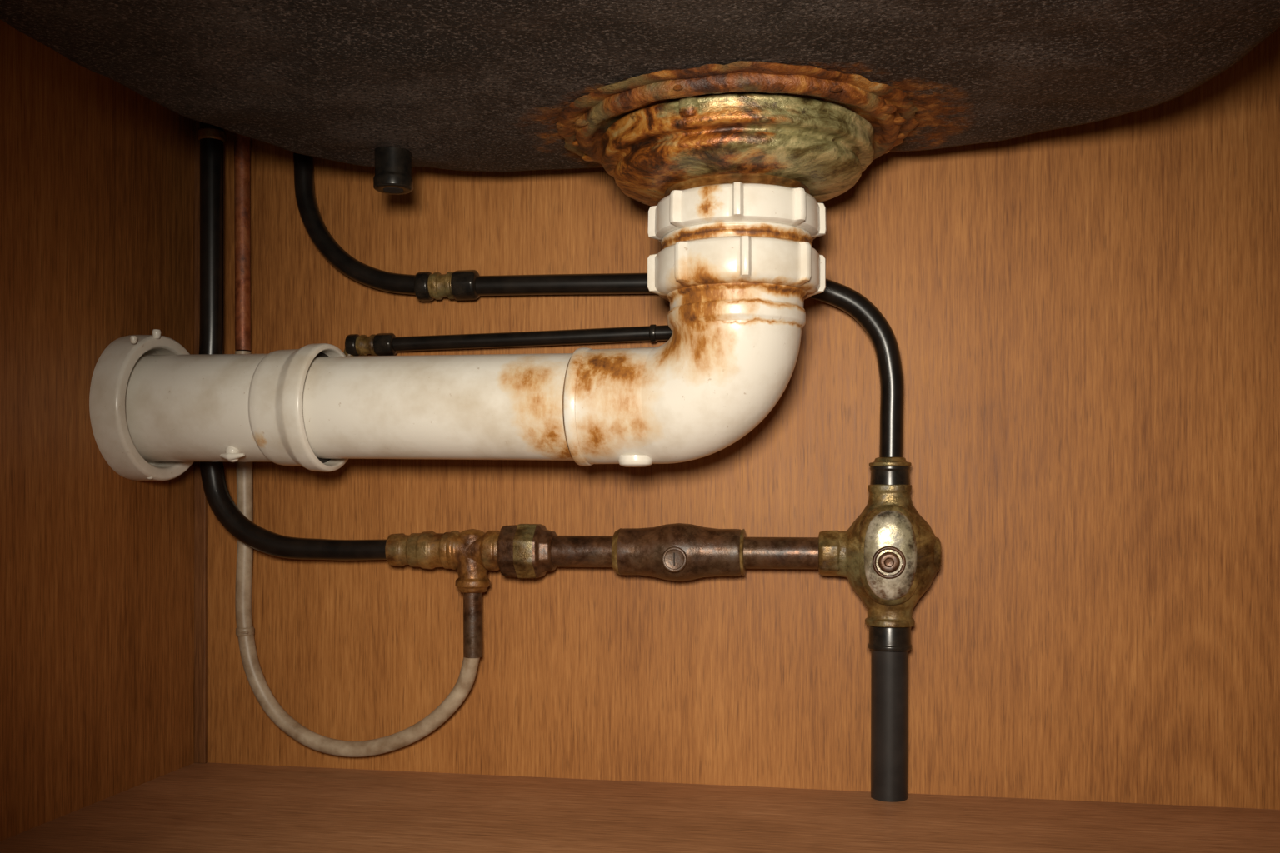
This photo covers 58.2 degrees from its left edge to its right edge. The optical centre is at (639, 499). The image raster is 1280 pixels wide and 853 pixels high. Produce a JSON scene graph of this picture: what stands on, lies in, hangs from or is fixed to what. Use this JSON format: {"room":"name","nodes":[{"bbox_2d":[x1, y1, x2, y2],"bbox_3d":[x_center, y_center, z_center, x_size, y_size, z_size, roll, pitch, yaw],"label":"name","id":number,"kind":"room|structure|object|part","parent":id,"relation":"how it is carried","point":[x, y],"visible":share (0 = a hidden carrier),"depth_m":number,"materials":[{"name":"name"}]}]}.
{"room":"under-sink cabinet","nodes":[
{"label":"under-sink cabinet","id":0,"kind":"room"},
{"bbox_2d":[0,19,194,841],"bbox_3d":[-0.400,-0.101,0.559,0.015,0.640,0.640,0,0,10],"label":"wall","id":1,"kind":"structure","parent":0,"point":[97,175],"depth_m":0.74,"materials":[{"name":"brown wood"}]},
{"bbox_2d":[0,762,1279,852],"bbox_3d":[0.003,0.209,0.487,0.805,0.020,0.640,0,0,10],"label":"floor","id":2,"kind":"structure","parent":0,"point":[207,807],"depth_m":0.71,"materials":[{"name":"brown wood"}]},
{"bbox_2d":[870,650,908,802],"bbox_3d":[0.166,0.148,0.765,0.024,0.104,0.033,0,0,10],"label":"pipe","id":3,"kind":"object","parent":2,"relation":"on","point":[889,670],"visible":0.98,"depth_m":0.76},
{"bbox_2d":[835,456,941,651],"bbox_3d":[0.162,0.035,0.754,0.069,0.127,0.054,0,0,10],"label":"shutoff valve","id":4,"kind":"object","parent":3,"relation":"attached to","point":[891,556],"visible":1,"depth_m":0.74,"materials":[{"name":"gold metal"}]},
{"bbox_2d":[293,152,904,457],"bbox_3d":[-0.040,-0.209,0.802,0.437,0.377,0.022,0,0,11],"label":"flexible hose","id":5,"kind":"object","parent":4,"relation":"attached to","point":[458,285],"visible":0.78,"depth_m":0.80,"materials":[{"name":"rubber"}]},
{"bbox_2d":[496,523,844,581],"bbox_3d":[0.023,0.036,0.783,0.243,0.039,0.041,0,0,10],"label":"pipe","id":6,"kind":"object","parent":4,"relation":"attached to","point":[677,552],"visible":0.99,"depth_m":0.77,"materials":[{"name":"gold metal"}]},
{"bbox_3d":[0.158,0.040,0.731,0.021,0.021,0.005,0,0,10],"label":"screw seat","id":7,"kind":"part","parent":4,"relation":"part of","materials":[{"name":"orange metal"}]},
{"bbox_3d":[0.160,0.035,0.734,0.034,0.058,0.008,0,0,10],"label":"plate","id":8,"kind":"part","parent":4,"relation":"part of","materials":[{"name":"silver metal"}]},
{"bbox_2d":[207,27,1279,809],"bbox_3d":[0.061,-0.101,0.809,0.835,0.640,0.015,0,0,10],"label":"wall","id":9,"kind":"structure","parent":0,"point":[1084,319],"depth_m":0.78,"materials":[{"name":"brown wood"}]},
{"bbox_2d":[194,120,207,763],"bbox_3d":[-0.332,-0.101,0.870,0.010,0.600,0.004,0,0,10],"label":"trim","id":10,"kind":"structure","parent":9,"relation":"attached to","point":[200,500],"depth_m":0.87,"materials":[{"name":"brown wood"}]},
{"bbox_2d":[234,132,250,351],"bbox_3d":[-0.295,-0.255,0.855,0.012,0.287,0.011,0,0,10],"label":"riser pipe","id":11,"kind":"object","parent":9,"relation":"attached to","point":[242,143],"visible":0.75,"depth_m":0.85,"materials":[{"name":"brown metal"}]},
{"bbox_2d":[235,350,479,757],"bbox_3d":[-0.206,0.038,0.834,0.194,0.297,0.016,0,0,14],"label":"hose","id":12,"kind":"object","parent":11,"relation":"attached to","point":[244,630],"visible":0.92,"depth_m":0.84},
{"bbox_2d":[385,529,499,658],"bbox_3d":[-0.136,0.066,0.812,0.086,0.090,0.028,0,0,10],"label":"fitting","id":13,"kind":"object","parent":12,"relation":"attached to","point":[472,552],"visible":0.94,"depth_m":0.80,"materials":[{"name":"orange metal"}]},
{"bbox_3d":[-0.118,0.027,0.809,0.023,0.013,0.023,0,0,10],"label":"tee crown","id":14,"kind":"part","parent":13,"relation":"part of","materials":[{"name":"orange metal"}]},
{"bbox_2d":[343,324,672,356],"bbox_3d":[-0.073,-0.104,0.816,0.291,0.035,0.024,0,0,10],"label":"tube","id":15,"kind":"object","parent":9,"relation":"attached to","point":[380,344],"visible":0.7,"depth_m":0.81,"materials":[{"name":"black metal"}]},
{"bbox_3d":[0.003,-0.411,0.487,0.805,0.020,0.640,0,0,10],"label":"ceiling","id":16,"kind":"structure","parent":0,"visible":0},
{"bbox_2d":[197,121,387,560],"bbox_3d":[-0.250,-0.177,0.833,0.152,0.441,0.020,0,0,10],"label":"supply hose","id":17,"kind":"object","parent":16,"relation":"hanging from","point":[212,138],"visible":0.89,"depth_m":0.84,"materials":[{"name":"rubber"}]},
{"bbox_2d":[0,0,1279,194],"bbox_3d":[-0.017,-0.299,0.460,0.653,0.201,0.657,0,0,10],"label":"sink basin","id":18,"kind":"object","parent":16,"relation":"attached to","point":[390,87],"visible":0.93,"depth_m":0.58,"materials":[{"name":"black metal"}]},
{"bbox_2d":[555,60,919,206],"bbox_3d":[0.057,-0.189,0.690,0.216,0.073,0.215,0,0,10],"label":"strainer","id":19,"kind":"object","parent":18,"relation":"attached to","point":[815,130],"visible":0.85,"depth_m":0.63,"materials":[{"name":"gold metal"}]},
{"bbox_2d":[89,181,826,480],"bbox_3d":[-0.121,-0.095,0.739,0.476,0.165,0.105,0,0,15],"label":"drain pipe","id":20,"kind":"object","parent":19,"relation":"attached to","point":[737,265],"visible":1,"depth_m":0.70,"materials":[{"name":"white plastic"}]},
{"bbox_2d":[600,93,874,206],"bbox_3d":[0.058,-0.202,0.691,0.162,0.038,0.162,0,0,10],"label":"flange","id":21,"kind":"object","parent":19,"relation":"on","point":[653,146],"depth_m":0.63,"materials":[{"name":"gold metal"}]}
]}

